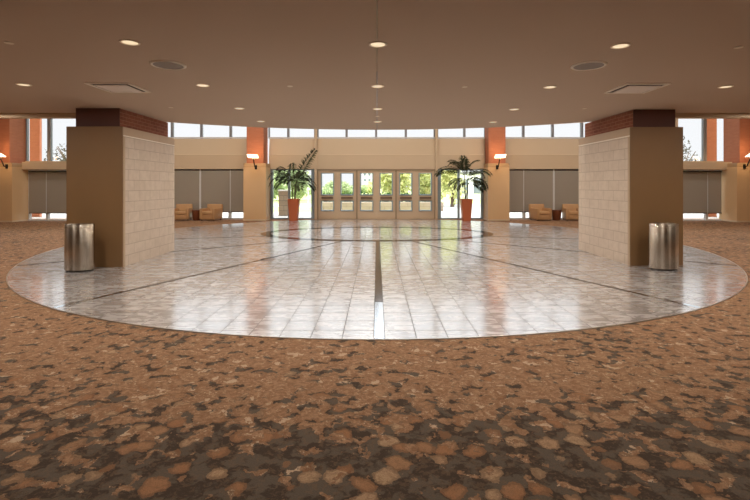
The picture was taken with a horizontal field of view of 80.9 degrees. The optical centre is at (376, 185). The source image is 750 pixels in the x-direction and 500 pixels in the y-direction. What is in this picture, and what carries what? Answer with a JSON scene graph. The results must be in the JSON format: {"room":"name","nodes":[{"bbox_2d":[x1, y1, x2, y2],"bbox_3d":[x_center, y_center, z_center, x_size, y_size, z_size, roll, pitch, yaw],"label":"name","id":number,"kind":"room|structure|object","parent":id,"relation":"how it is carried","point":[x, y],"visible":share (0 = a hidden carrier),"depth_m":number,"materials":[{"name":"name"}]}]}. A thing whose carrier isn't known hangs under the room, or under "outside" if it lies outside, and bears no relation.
{"room":"lobby","nodes":[
{"label":"lobby","id":0,"kind":"room"},
{"bbox_2d":[22,162,65,169],"bbox_3d":[-13.865,-0.835,18.850,2.130,0.310,0.700,0,0,0],"label":"sill","id":1,"kind":"structure","parent":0,"point":[25,165],"depth_m":18.50,"materials":[{"name":"beige paint"}]},
{"bbox_2d":[28,170,65,220],"bbox_3d":[-13.850,0.410,18.850,2.100,2.180,0.140,0,0,0],"label":"window","id":2,"kind":"structure","parent":1,"relation":"attached to","point":[29,215],"depth_m":18.80,"materials":[{"name":"white metal"}]},
{"bbox_2d":[28,171,45,213],"bbox_3d":[-14.480,0.288,18.770,0.740,1.813,0.056,0,0,0],"label":"roller shade","id":3,"kind":"object","parent":2,"relation":"attached to","point":[37,179],"visible":1,"depth_m":18.76,"materials":[{"name":"grey fabric"}]},
{"bbox_2d":[46,171,65,213],"bbox_3d":[-13.460,0.288,18.770,1.260,1.813,0.056,0,0,0],"label":"roller shade","id":4,"kind":"object","parent":2,"relation":"attached to","point":[56,180],"visible":0.57,"depth_m":18.76,"materials":[{"name":"grey fabric"}]},
{"bbox_2d":[174,139,246,168],"bbox_3d":[-9.160,-1.420,19.685,6.960,1.380,0.330,0,0,0],"label":"panel","id":5,"kind":"object","parent":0,"point":[188,153],"depth_m":19.54,"materials":[{"name":"beige paint"}]},
{"bbox_2d":[170,122,246,138],"bbox_3d":[-9.150,-3.605,19.740,6.980,2.990,0.140,0,0,0],"label":"window","id":6,"kind":"structure","parent":5,"relation":"attached to","point":[172,124],"depth_m":19.69,"materials":[{"name":"grey metal"}]},
{"bbox_2d":[192,169,242,218],"bbox_3d":[-7.585,0.385,19.650,3.730,2.230,0.140,0,0,0],"label":"window","id":7,"kind":"structure","parent":5,"relation":"attached to","point":[230,212],"depth_m":19.60,"materials":[{"name":"white metal"}]},
{"bbox_2d":[174,169,199,209],"bbox_3d":[-8.638,0.238,19.590,1.472,1.913,0.056,0,0,0],"label":"roller shade","id":8,"kind":"object","parent":7,"relation":"attached to","point":[186,181],"visible":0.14,"depth_m":19.58,"materials":[{"name":"grey fabric"}]},
{"bbox_2d":[201,169,229,211],"bbox_3d":[-7.189,0.238,19.590,1.297,1.913,0.056,0,0,0],"label":"roller shade","id":9,"kind":"object","parent":7,"relation":"attached to","point":[215,183],"visible":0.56,"depth_m":19.58,"materials":[{"name":"grey fabric"}]},
{"bbox_2d":[230,169,242,211],"bbox_3d":[-6.130,0.238,19.590,0.780,1.913,0.056,0,0,0],"label":"roller shade","id":10,"kind":"object","parent":7,"relation":"attached to","point":[236,174],"visible":0.56,"depth_m":19.58,"materials":[{"name":"grey fabric"}]},
{"bbox_2d":[269,139,313,168],"bbox_3d":[-3.788,-1.420,19.685,2.025,1.380,0.330,0,0,0],"label":"panel","id":11,"kind":"object","parent":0,"point":[282,152],"visible":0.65,"depth_m":19.55,"materials":[{"name":"beige paint"}]},
{"bbox_2d":[268,128,313,138],"bbox_3d":[-3.815,-3.605,19.740,2.090,2.990,0.140,0,0,0],"label":"window","id":12,"kind":"structure","parent":11,"relation":"attached to","point":[288,129],"depth_m":19.69,"materials":[{"name":"grey metal"}]},
{"bbox_2d":[270,169,313,218],"bbox_3d":[-3.785,0.385,19.650,2.030,2.230,0.180,0,0,0],"label":"window","id":13,"kind":"structure","parent":11,"relation":"attached to","point":[271,170],"depth_m":19.58,"materials":[{"name":"beige metal"}]},
{"bbox_2d":[0,219,749,499],"bbox_3d":[0.000,1.600,6.400,36.400,0.200,27.200,0,0,0],"label":"floor","id":14,"kind":"structure","parent":0,"point":[91,409],"depth_m":2.92,"materials":[{"name":"carpet"}]},
{"bbox_2d":[0,119,27,221],"bbox_3d":[-15.440,-1.995,18.519,1.040,6.990,1.062,0,0,0],"label":"wall pier","id":15,"kind":"object","parent":14,"relation":"on","point":[14,179],"visible":0.53,"depth_m":18.22,"materials":[{"name":"paint"}]},
{"bbox_2d":[0,153,7,168],"bbox_3d":[-15.175,-0.998,17.716,0.450,0.616,0.565,0,0,-6],"label":"wall sconce","id":16,"kind":"object","parent":15,"relation":"attached to","point":[1,154],"visible":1,"depth_m":17.79,"materials":[{"name":"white glass"}]},
{"bbox_2d":[174,204,192,220],"bbox_3d":[-8.414,1.154,19.044,0.680,0.692,0.818,0,0,-10],"label":"armchair","id":17,"kind":"object","parent":14,"relation":"on","point":[182,211],"visible":0.91,"depth_m":18.73,"materials":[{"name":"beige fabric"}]},
{"bbox_2d":[191,210,199,220],"bbox_3d":[-7.780,1.278,19.000,0.428,0.443,0.428,0,0,0],"label":"side table","id":18,"kind":"object","parent":14,"relation":"on","point":[195,213],"visible":0.7,"depth_m":18.83,"materials":[{"name":"brown wood"}]},
{"bbox_2d":[199,204,222,220],"bbox_3d":[-7.167,1.154,19.044,0.680,0.692,0.818,0,0,8],"label":"armchair","id":19,"kind":"object","parent":14,"relation":"on","point":[213,211],"visible":1,"depth_m":18.75,"materials":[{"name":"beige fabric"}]},
{"bbox_2d":[243,127,270,220],"bbox_3d":[-5.225,-1.995,19.274,0.990,6.990,0.972,0,0,0],"label":"wall pier","id":20,"kind":"object","parent":14,"relation":"on","point":[256,188],"visible":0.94,"depth_m":18.80,"materials":[{"name":"beige paint"}]},
{"bbox_2d":[247,154,258,168],"bbox_3d":[-5.205,-0.998,18.516,0.450,0.616,0.565,0,0,-6],"label":"wall sconce","id":21,"kind":"object","parent":20,"relation":"attached to","point":[253,156],"visible":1,"depth_m":18.37,"materials":[{"name":"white glass"}]},
{"bbox_2d":[7,219,746,338],"bbox_3d":[0.000,1.497,11.930,15.440,0.006,15.300,0,0,0],"label":"floor tile","id":22,"kind":"structure","parent":14,"relation":"on","point":[327,291],"depth_m":6.71,"materials":[{"name":"stone"}]},
{"bbox_2d":[64,223,94,271],"bbox_3d":[-5.220,1.083,7.710,0.505,0.816,0.293,0,0,0],"label":"trash bin","id":23,"kind":"object","parent":22,"relation":"on","point":[79,238],"visible":1,"depth_m":7.59,"materials":[{"name":"metal"}]},
{"bbox_2d":[53,294,114,307],"bbox_3d":[-3.783,1.493,5.708,0.072,0.003,0.740,0,0,25],"label":"floor strip","id":24,"kind":"object","parent":22,"relation":"on","point":[108,294],"visible":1,"depth_m":5.66,"materials":[{"name":"metal"}]},
{"bbox_2d":[66,108,174,266],"bbox_3d":[-5.170,0.035,9.086,1.029,2.929,2.072,0,0,0],"label":"pillar","id":25,"kind":"structure","parent":22,"relation":"on","point":[120,162],"depth_m":8.14,"materials":[{"name":"beige brick"}]},
{"bbox_2d":[17,240,296,265],"bbox_3d":[-4.383,1.493,10.142,6.063,0.003,0.072,0,0,-40],"label":"floor strip","id":26,"kind":"object","parent":22,"relation":"on","point":[292,240],"visible":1,"depth_m":10.34,"materials":[{"name":"brown tile"}]},
{"bbox_2d":[181,236,262,238],"bbox_3d":[-5.503,1.493,12.345,4.562,0.003,0.072,0,0,-15],"label":"floor strip","id":27,"kind":"object","parent":22,"relation":"on","point":[251,236],"visible":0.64,"depth_m":12.62,"materials":[{"name":"brown tile"}]},
{"bbox_2d":[113,241,341,293],"bbox_3d":[-2.284,1.493,8.922,0.072,0.003,6.334,0,0,25],"label":"floor strip","id":28,"kind":"object","parent":22,"relation":"on","point":[339,241],"visible":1,"depth_m":7.54,"materials":[{"name":"brown tile"}]},
{"bbox_2d":[259,258,275,260],"bbox_3d":[-2.203,1.493,8.870,0.290,0.005,0.240,0,0,0],"label":"floor outlet cover","id":29,"kind":"object","parent":22,"relation":"on","point":[265,259],"visible":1,"depth_m":8.87,"materials":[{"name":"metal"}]},
{"bbox_2d":[268,148,317,220],"bbox_3d":[-3.597,-0.066,18.696,2.227,3.113,1.620,0,0,0],"label":"potted palm","id":30,"kind":"object","parent":22,"relation":"on","point":[293,204],"visible":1,"depth_m":18.62,"materials":[{"name":"plant"}]},
{"bbox_2d":[288,199,299,220],"bbox_3d":[-3.530,1.026,18.700,0.465,0.930,0.465,0,0,0],"label":"planter","id":31,"kind":"object","parent":30,"relation":"attached to","point":[293,204],"depth_m":18.51,"materials":[{"name":"ceramic"}]},
{"bbox_2d":[6,219,747,339],"bbox_3d":[0.000,1.496,11.893,15.470,0.008,15.256,0,0,0],"label":"strip","id":32,"kind":"object","parent":22,"relation":"on","point":[319,219],"visible":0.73,"depth_m":4.59,"materials":[{"name":"metal"}]},
{"bbox_2d":[261,227,492,240],"bbox_3d":[0.000,1.492,13.820,7.240,0.004,4.160,0,0,0],"label":"inlay","id":33,"kind":"object","parent":22,"relation":"on","point":[268,234],"visible":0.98,"depth_m":12.86,"materials":[{"name":"stone"}]},
{"bbox_2d":[375,241,382,301],"bbox_3d":[0.022,1.493,8.680,0.100,0.003,6.080,0,0,0],"label":"floor strip","id":34,"kind":"object","parent":22,"relation":"on","point":[378,280],"visible":1,"depth_m":7.13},
{"bbox_2d":[374,302,383,338],"bbox_3d":[0.022,1.493,4.960,0.100,0.003,1.340,0,0,0],"label":"floor strip","id":35,"kind":"object","parent":22,"relation":"on","point":[379,321],"visible":1,"depth_m":4.79,"materials":[{"name":"metal"}]},
{"bbox_2d":[434,155,492,220],"bbox_3d":[3.607,0.095,18.506,2.439,2.793,1.292,0,0,0],"label":"potted palm","id":36,"kind":"object","parent":22,"relation":"on","point":[465,204],"visible":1,"depth_m":18.38,"materials":[{"name":"plant"}]},
{"bbox_2d":[460,199,472,220],"bbox_3d":[3.760,1.026,18.550,0.465,0.930,0.465,0,0,0],"label":"planter","id":37,"kind":"object","parent":36,"relation":"attached to","point":[465,204],"depth_m":18.36,"materials":[{"name":"ceramic"}]},
{"bbox_2d":[412,241,631,291],"bbox_3d":[2.252,1.493,8.990,0.072,0.003,6.184,0,0,-25],"label":"floor strip","id":38,"kind":"object","parent":22,"relation":"on","point":[412,241],"visible":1,"depth_m":7.72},
{"bbox_2d":[491,236,572,238],"bbox_3d":[5.503,1.493,12.345,4.562,0.003,0.072,0,0,15],"label":"floor strip","id":39,"kind":"object","parent":22,"relation":"on","point":[491,236],"visible":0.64,"depth_m":12.62,"materials":[{"name":"brown tile"}]},
{"bbox_2d":[457,240,736,265],"bbox_3d":[4.383,1.493,10.142,6.063,0.003,0.072,0,0,40],"label":"floor strip","id":40,"kind":"object","parent":22,"relation":"on","point":[457,240],"visible":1,"depth_m":10.25,"materials":[{"name":"brown tile"}]},
{"bbox_2d":[579,110,682,265],"bbox_3d":[5.208,0.035,9.246,0.984,2.929,2.112,0,0,0],"label":"pillar","id":41,"kind":"structure","parent":22,"relation":"on","point":[631,162],"depth_m":8.28,"materials":[{"name":"beige brick"}]},
{"bbox_2d":[649,223,678,270],"bbox_3d":[5.120,1.083,7.840,0.505,0.816,0.293,0,0,0],"label":"trash bin","id":42,"kind":"object","parent":22,"relation":"on","point":[663,237],"visible":1,"depth_m":7.72,"materials":[{"name":"metal"}]},
{"bbox_2d":[631,291,700,307],"bbox_3d":[3.751,1.493,5.776,0.072,0.003,0.890,0,0,-25],"label":"floor strip","id":43,"kind":"object","parent":22,"relation":"on","point":[632,291],"visible":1,"depth_m":5.71,"materials":[{"name":"metal"}]},
{"bbox_2d":[483,127,509,220],"bbox_3d":[5.200,-1.995,19.274,0.940,6.990,0.972,0,0,0],"label":"wall pier","id":44,"kind":"object","parent":14,"relation":"on","point":[496,197],"visible":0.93,"depth_m":18.80,"materials":[{"name":"beige paint"}]},
{"bbox_2d":[494,154,505,168],"bbox_3d":[5.165,-0.998,18.516,0.450,0.616,0.565,0,0,6],"label":"wall sconce","id":45,"kind":"object","parent":44,"relation":"attached to","point":[499,156],"visible":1,"depth_m":18.37,"materials":[{"name":"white glass"}]},
{"bbox_2d":[529,204,551,220],"bbox_3d":[7.057,1.154,19.044,0.680,0.692,0.818,0,0,-8],"label":"armchair","id":46,"kind":"object","parent":14,"relation":"on","point":[536,211],"visible":1,"depth_m":18.75,"materials":[{"name":"beige fabric"}]},
{"bbox_2d":[552,210,561,220],"bbox_3d":[7.750,1.278,19.000,0.428,0.443,0.428,0,0,0],"label":"side table","id":47,"kind":"object","parent":14,"relation":"on","point":[556,214],"visible":0.88,"depth_m":18.84,"materials":[{"name":"brown wood"}]},
{"bbox_2d":[562,204,578,220],"bbox_3d":[8.444,1.154,19.044,0.680,0.692,0.818,0,0,10],"label":"armchair","id":48,"kind":"object","parent":14,"relation":"on","point":[569,211],"visible":0.8,"depth_m":18.81,"materials":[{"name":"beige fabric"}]},
{"bbox_2d":[719,119,749,221],"bbox_3d":[15.340,-1.995,18.519,1.240,6.990,1.062,0,0,0],"label":"wall pier","id":49,"kind":"object","parent":14,"relation":"on","point":[735,180],"visible":0.54,"depth_m":18.20,"materials":[{"name":"beige paint"}]},
{"bbox_2d":[743,153,749,168],"bbox_3d":[15.055,-0.998,17.716,0.450,0.616,0.565,0,0,6],"label":"wall sconce","id":50,"kind":"object","parent":49,"relation":"attached to","point":[748,155],"visible":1,"depth_m":17.84,"materials":[{"name":"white glass"}]},
{"bbox_3d":[0.000,1.490,19.700,9.600,0.019,0.400,0,0,0],"label":"threshold","id":51,"kind":"object","parent":14,"relation":"on","visible":0},
{"bbox_2d":[314,129,317,218],"bbox_3d":[-2.720,-1.800,19.640,0.100,6.600,0.320,0,0,0],"label":"post","id":52,"kind":"object","parent":51,"relation":"on","point":[315,130],"visible":0.5,"depth_m":19.48,"materials":[{"name":"beige wood"}]},
{"bbox_2d":[317,169,434,218],"bbox_3d":[-0.025,0.385,19.628,5.290,2.230,0.185,0,0,0],"label":"door frame","id":53,"kind":"structure","parent":51,"relation":"on","point":[318,170],"depth_m":19.53,"materials":[{"name":"brown metal"}]},
{"bbox_2d":[319,171,336,218],"bbox_3d":[-2.200,0.410,19.605,0.869,2.140,0.230,0,0,0],"label":"door","id":54,"kind":"structure","parent":53,"relation":"attached to","point":[323,214],"depth_m":19.59,"materials":[{"name":"beige paint"}]},
{"bbox_2d":[337,171,355,218],"bbox_3d":[-1.330,0.410,19.605,0.869,2.140,0.230,0,0,0],"label":"door","id":55,"kind":"structure","parent":53,"relation":"attached to","point":[341,214],"depth_m":19.59,"materials":[{"name":"beige paint"}]},
{"bbox_2d":[358,171,375,218],"bbox_3d":[-0.460,0.410,19.605,0.869,2.140,0.230,0,0,0],"label":"door","id":56,"kind":"structure","parent":53,"relation":"attached to","point":[362,214],"depth_m":19.59,"materials":[{"name":"beige paint"}]},
{"bbox_2d":[376,171,394,218],"bbox_3d":[0.410,0.410,19.605,0.869,2.140,0.230,0,0,0],"label":"door","id":57,"kind":"structure","parent":53,"relation":"attached to","point":[380,214],"depth_m":19.59,"materials":[{"name":"beige paint"}]},
{"bbox_2d":[397,171,415,218],"bbox_3d":[1.280,0.410,19.605,0.869,2.140,0.230,0,0,0],"label":"door","id":58,"kind":"structure","parent":53,"relation":"attached to","point":[401,214],"depth_m":19.59,"materials":[{"name":"beige paint"}]},
{"bbox_2d":[416,171,433,218],"bbox_3d":[2.150,0.410,19.605,0.869,2.140,0.230,0,0,0],"label":"door","id":59,"kind":"structure","parent":53,"relation":"attached to","point":[420,214],"depth_m":19.59,"materials":[{"name":"beige paint"}]},
{"bbox_2d":[435,129,437,218],"bbox_3d":[2.640,-1.800,19.640,0.100,6.600,0.320,0,0,0],"label":"post","id":60,"kind":"object","parent":51,"relation":"on","point":[436,130],"visible":0.5,"depth_m":19.48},
{"bbox_2d":[0,0,749,129],"bbox_3d":[0.000,-3.465,2.050,36.400,4.070,18.500,0,0,0],"label":"ceiling","id":61,"kind":"structure","parent":0,"point":[248,52],"depth_m":4.99,"materials":[{"name":"paint"}]},
{"bbox_2d":[15,83,31,86],"bbox_3d":[-5.000,-1.425,6.230,0.188,0.008,0.188,0,0,0],"label":"recessed light","id":62,"kind":"object","parent":61,"relation":"in","point":[19,84],"visible":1,"depth_m":6.21,"materials":[{"name":"white"}]},
{"bbox_2d":[0,113,75,118],"bbox_3d":[-11.950,-1.562,8.783,12.100,0.435,0.155,0,0,0],"label":"trim","id":63,"kind":"structure","parent":61,"relation":"attached to","point":[2,115],"depth_m":8.70,"materials":[{"name":"beige paint"}]},
{"bbox_2d":[84,83,150,92],"bbox_3d":[-3.760,-1.419,6.420,0.620,0.022,0.620,0,0,0],"label":"ceiling vent","id":64,"kind":"object","parent":61,"relation":"in","point":[109,87],"visible":1,"depth_m":6.36,"materials":[{"name":"metal"}]},
{"bbox_2d":[119,39,140,45],"bbox_3d":[-2.465,-1.425,4.390,0.188,0.008,0.188,0,0,0],"label":"recessed light","id":65,"kind":"object","parent":61,"relation":"in","point":[129,42],"visible":1,"depth_m":4.39,"materials":[{"name":"white"}]},
{"bbox_2d":[150,60,186,69],"bbox_3d":[-2.470,-1.421,5.210,0.396,0.016,0.396,0,0,0],"label":"ceiling speaker","id":66,"kind":"object","parent":61,"relation":"attached to","point":[162,64],"visible":1,"depth_m":5.19},
{"bbox_2d":[153,62,183,68],"bbox_3d":[-2.470,-1.423,5.210,0.336,0.012,0.336,0,0,0],"label":"grille","id":67,"kind":"object","parent":66,"relation":"attached to","point":[162,65],"depth_m":5.20,"materials":[{"name":"metal"}]},
{"bbox_2d":[369,41,386,47],"bbox_3d":[0.010,-1.425,4.450,0.188,0.008,0.188,0,0,0],"label":"recessed light","id":68,"kind":"object","parent":61,"relation":"in","point":[376,44],"visible":1,"depth_m":4.45,"materials":[{"name":"white"}]},
{"bbox_2d":[570,61,606,70],"bbox_3d":[2.520,-1.421,5.240,0.396,0.016,0.396,0,0,0],"label":"ceiling speaker","id":69,"kind":"object","parent":61,"relation":"attached to","point":[588,65],"visible":1,"depth_m":5.21},
{"bbox_2d":[573,63,603,69],"bbox_3d":[2.520,-1.423,5.240,0.336,0.012,0.336,0,0,0],"label":"grille","id":70,"kind":"object","parent":69,"relation":"attached to","point":[579,66],"depth_m":5.24,"materials":[{"name":"metal"}]},
{"bbox_2d":[610,43,630,48],"bbox_3d":[2.490,-1.425,4.500,0.188,0.008,0.188,0,0,0],"label":"recessed light","id":71,"kind":"object","parent":61,"relation":"in","point":[619,45],"visible":1,"depth_m":4.49,"materials":[{"name":"white"}]},
{"bbox_2d":[604,83,670,93],"bbox_3d":[3.800,-1.419,6.460,0.620,0.022,0.620,0,0,0],"label":"ceiling vent","id":72,"kind":"object","parent":61,"relation":"in","point":[628,88],"visible":1,"depth_m":6.38,"materials":[{"name":"metal"}]},
{"bbox_2d":[675,113,749,118],"bbox_3d":[11.950,-1.562,8.783,12.100,0.435,0.155,0,0,0],"label":"trim","id":73,"kind":"structure","parent":61,"relation":"attached to","point":[677,115],"depth_m":8.70,"materials":[{"name":"beige paint"}]},
{"bbox_2d":[717,85,733,88],"bbox_3d":[5.040,-1.425,6.360,0.188,0.008,0.188,0,0,0],"label":"recessed light","id":74,"kind":"object","parent":61,"relation":"in","point":[725,86],"visible":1,"depth_m":6.34,"materials":[{"name":"white"}]},
{"bbox_2d":[317,139,434,168],"bbox_3d":[-0.040,-1.420,19.685,5.250,1.380,0.330,0,0,0],"label":"wall panel","id":75,"kind":"object","parent":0,"point":[332,153],"visible":0.9,"depth_m":19.53,"materials":[{"name":"beige paint"}]},
{"bbox_2d":[317,129,434,138],"bbox_3d":[-0.040,-3.605,19.740,5.260,2.990,0.140,0,0,0],"label":"window","id":76,"kind":"structure","parent":75,"relation":"attached to","point":[346,131],"depth_m":19.69,"materials":[{"name":"grey metal"}]},
{"bbox_2d":[438,139,484,168],"bbox_3d":[3.750,-1.420,19.685,2.100,1.380,0.330,0,0,0],"label":"panel","id":77,"kind":"object","parent":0,"point":[473,149],"visible":0.7,"depth_m":19.56,"materials":[{"name":"beige paint"}]},
{"bbox_2d":[438,169,483,218],"bbox_3d":[3.745,0.385,19.650,2.110,2.230,0.180,0,0,0],"label":"window","id":78,"kind":"structure","parent":77,"relation":"attached to","point":[458,174],"depth_m":19.58,"materials":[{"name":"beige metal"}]},
{"bbox_2d":[438,128,484,138],"bbox_3d":[3.775,-3.605,19.740,2.170,2.990,0.140,0,0,0],"label":"window","id":79,"kind":"structure","parent":77,"relation":"attached to","point":[464,129],"depth_m":19.69,"materials":[{"name":"grey metal"}]},
{"bbox_2d":[506,139,578,168],"bbox_3d":[9.160,-1.420,19.685,6.960,1.380,0.330,0,0,0],"label":"panel","id":80,"kind":"object","parent":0,"point":[520,153],"depth_m":19.54,"materials":[{"name":"beige paint"}]},
{"bbox_2d":[509,169,562,218],"bbox_3d":[7.585,0.385,19.650,3.730,2.230,0.140,0,0,0],"label":"window","id":81,"kind":"structure","parent":80,"relation":"attached to","point":[523,212],"depth_m":19.60,"materials":[{"name":"white metal"}]},
{"bbox_2d":[509,169,523,211],"bbox_3d":[6.130,0.238,19.590,0.780,1.913,0.056,0,0,0],"label":"roller shade","id":82,"kind":"object","parent":81,"relation":"attached to","point":[515,175],"visible":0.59,"depth_m":19.58,"materials":[{"name":"grey fabric"}]},
{"bbox_2d":[524,169,552,211],"bbox_3d":[7.189,0.238,19.590,1.297,1.913,0.056,0,0,0],"label":"roller shade","id":83,"kind":"object","parent":81,"relation":"attached to","point":[538,183],"visible":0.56,"depth_m":19.58,"materials":[{"name":"grey fabric"}]},
{"bbox_2d":[554,169,578,209],"bbox_3d":[8.638,0.238,19.590,1.472,1.913,0.056,0,0,0],"label":"roller shade","id":84,"kind":"object","parent":81,"relation":"attached to","point":[566,180],"visible":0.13,"depth_m":19.58,"materials":[{"name":"grey fabric"}]},
{"bbox_2d":[506,122,584,138],"bbox_3d":[9.150,-3.605,19.740,6.980,2.990,0.140,0,0,0],"label":"window","id":85,"kind":"structure","parent":80,"relation":"attached to","point":[581,124],"depth_m":19.69,"materials":[{"name":"grey metal"}]},
{"bbox_2d":[683,162,731,169],"bbox_3d":[13.865,-0.835,18.850,2.130,0.310,0.700,0,0,0],"label":"sill","id":86,"kind":"structure","parent":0,"point":[686,165],"depth_m":18.50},
{"bbox_2d":[683,170,721,220],"bbox_3d":[13.850,0.410,18.850,2.100,2.180,0.140,0,0,0],"label":"window","id":87,"kind":"structure","parent":86,"relation":"attached to","point":[705,215],"depth_m":18.80,"materials":[{"name":"white metal"}]},
{"bbox_2d":[683,171,707,213],"bbox_3d":[13.460,0.288,18.770,1.260,1.813,0.056,0,0,0],"label":"roller shade","id":88,"kind":"object","parent":87,"relation":"attached to","point":[694,182],"visible":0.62,"depth_m":18.76,"materials":[{"name":"grey fabric"}]},
{"bbox_2d":[708,171,721,213],"bbox_3d":[14.400,0.288,18.770,0.580,1.813,0.056,0,0,0],"label":"roller shade","id":89,"kind":"object","parent":87,"relation":"attached to","point":[714,177],"visible":1,"depth_m":18.76,"materials":[{"name":"grey fabric"}]},
{"bbox_3d":[-13.990,-0.800,19.100,2.380,0.400,0.200,0,0,0],"label":"wall","id":90,"kind":"structure","parent":0,"visible":0},
{"bbox_2d":[25,119,65,161],"bbox_3d":[-14.000,-3.050,19.090,2.400,4.100,0.140,0,0,0],"label":"window","id":91,"kind":"structure","parent":90,"relation":"in","point":[49,121],"depth_m":19.04,"materials":[{"name":"grey metal"}]},
{"bbox_3d":[13.990,-0.800,19.100,2.380,0.400,0.200,0,0,0],"label":"wall","id":92,"kind":"structure","parent":0,"visible":0},
{"bbox_2d":[683,119,723,161],"bbox_3d":[14.000,-3.050,19.090,2.400,4.100,0.140,0,0,0],"label":"window","id":93,"kind":"structure","parent":92,"relation":"in","point":[703,121],"depth_m":19.04,"materials":[{"name":"grey metal"}]},
{"label":"outside","id":94,"kind":"structure","parent":0,"visible":0},
{"bbox_2d":[274,188,479,211],"bbox_3d":[0.000,1.635,140.000,180.000,0.230,240.000,0,0,0],"label":"ground","id":95,"kind":"structure","parent":94,"point":[446,200],"depth_m":41.80,"materials":[{"name":"green plant"}]},
{"bbox_2d":[44,144,65,160],"bbox_3d":[-19.282,-0.968,27.965,3.182,4.988,3.346,0,0,0],"label":"tree","id":96,"kind":"object","parent":95,"relation":"on","point":[63,149],"visible":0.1,"depth_m":27.38,"materials":[{"name":"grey plant"}]},
{"bbox_2d":[274,170,310,198],"bbox_3d":[-9.045,-0.291,44.232,5.076,3.636,5.201,0,0,-24],"label":"tree","id":97,"kind":"object","parent":95,"relation":"on","point":[280,187],"visible":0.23,"depth_m":43.46,"materials":[{"name":"green plant"}]},
{"bbox_2d":[281,170,309,199],"bbox_3d":[-7.116,-0.025,38.476,2.558,3.104,2.724,0,0,0],"label":"tree","id":98,"kind":"object","parent":95,"relation":"on","point":[298,195],"visible":0.34,"depth_m":38.37,"materials":[{"name":"green plant"}]},
{"bbox_2d":[322,180,352,193],"bbox_3d":[-4.573,0.421,49.792,4.292,2.210,4.201,0,0,-13],"label":"tree","id":99,"kind":"object","parent":95,"relation":"on","point":[346,188],"visible":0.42,"depth_m":48.90,"materials":[{"name":"green plant"}]},
{"bbox_2d":[349,185,367,192],"bbox_3d":[-3.850,0.559,63.961,5.324,2.006,5.238,0,0,0],"label":"tree","id":100,"kind":"object","parent":95,"relation":"on","point":[363,188],"visible":0.1,"depth_m":62.73,"materials":[{"name":"green plant"}]},
{"bbox_2d":[362,174,371,185],"bbox_3d":[-4.500,-9.080,203.975,4.400,21.200,8.250,0,0,0],"label":"building","id":101,"kind":"structure","parent":95,"relation":"on","point":[366,178],"depth_m":200.00,"materials":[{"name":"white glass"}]},
{"bbox_2d":[364,181,371,192],"bbox_3d":[-1.384,0.377,69.976,3.884,2.299,3.713,0,0,0],"label":"tree","id":102,"kind":"object","parent":95,"relation":"on","point":[369,184],"visible":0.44,"depth_m":68.98,"materials":[{"name":"green plant"}]},
{"bbox_2d":[32,212,718,218],"bbox_3d":[0.000,1.510,22.400,40.000,0.020,4.800,0,0,0],"label":"pavement","id":103,"kind":"structure","parent":95,"relation":"on","point":[224,214],"depth_m":22.00,"materials":[{"name":"concrete"}]},
{"bbox_2d":[30,119,41,216],"bbox_3d":[-16.340,-1.990,21.070,0.480,7.020,0.140,0,0,0],"label":"column","id":104,"kind":"structure","parent":103,"relation":"on","point":[35,124],"depth_m":21.00,"materials":[{"name":"orange paint"}]},
{"bbox_2d":[278,190,287,215],"bbox_3d":[-4.620,0.860,22.000,0.580,1.280,0.460,0,0,0],"label":"gate post","id":105,"kind":"object","parent":103,"relation":"on","point":[283,194],"visible":0.65,"depth_m":21.80,"materials":[{"name":"stone"}]},
{"bbox_2d":[707,119,716,216],"bbox_3d":[15.980,-1.990,21.070,0.480,7.020,0.140,0,0,0],"label":"column","id":106,"kind":"structure","parent":103,"relation":"on","point":[711,123],"depth_m":21.00,"materials":[{"name":"orange brick"}]},
{"bbox_2d":[274,204,479,206],"bbox_3d":[0.000,1.510,33.250,120.000,0.020,5.500,0,0,0],"label":"road","id":107,"kind":"structure","parent":95,"relation":"on","point":[275,205],"depth_m":33.00,"materials":[{"name":"grey concrete"}]},
{"bbox_2d":[420,174,445,201],"bbox_3d":[4.170,-0.631,34.371,3.007,4.316,3.011,0,0,0],"label":"tree","id":108,"kind":"object","parent":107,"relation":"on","point":[425,179],"visible":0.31,"depth_m":33.41,"materials":[{"name":"green plant"}]},
{"bbox_2d":[441,170,466,206],"bbox_3d":[5.147,-0.443,30.807,2.184,3.940,2.818,0,0,26],"label":"tree","id":109,"kind":"object","parent":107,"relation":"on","point":[445,178],"visible":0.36,"depth_m":30.37,"materials":[{"name":"green plant"}]},
{"bbox_2d":[322,191,441,201],"bbox_3d":[0.255,0.956,26.751,7.492,1.335,0.694,0,0,0],"label":"hedge","id":110,"kind":"object","parent":95,"relation":"on","point":[328,191],"visible":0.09,"depth_m":26.66,"materials":[{"name":"green plant"}]},
{"bbox_2d":[322,202,442,210],"bbox_3d":[0.250,1.250,26.050,7.300,0.540,0.500,0,0,0],"label":"wall","id":111,"kind":"structure","parent":95,"relation":"on","point":[325,205],"depth_m":25.80,"materials":[{"name":"stone"}]},
{"bbox_2d":[381,174,410,193],"bbox_3d":[1.188,-0.591,32.321,3.212,4.236,2.610,0,0,0],"label":"tree","id":112,"kind":"object","parent":95,"relation":"on","point":[386,179],"visible":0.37,"depth_m":31.67,"materials":[{"name":"green plant"}]},
{"bbox_2d":[441,207,479,211],"bbox_3d":[8.600,1.509,27.650,10.800,0.022,5.700,0,0,0],"label":"path","id":113,"kind":"structure","parent":95,"relation":"on","point":[445,209],"depth_m":27.47,"materials":[{"name":"concrete"}]},
{"bbox_2d":[456,172,479,199],"bbox_3d":[11.050,0.045,48.475,5.100,2.950,5.250,0,0,0],"label":"building","id":114,"kind":"structure","parent":95,"relation":"on","point":[473,192],"depth_m":46.00,"materials":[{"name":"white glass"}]},
{"bbox_2d":[683,136,700,160],"bbox_3d":[19.310,-0.763,28.026,3.133,4.577,3.277,0,0,0],"label":"tree","id":115,"kind":"object","parent":95,"relation":"on","point":[686,149],"visible":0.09,"depth_m":27.38,"materials":[{"name":"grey plant"}]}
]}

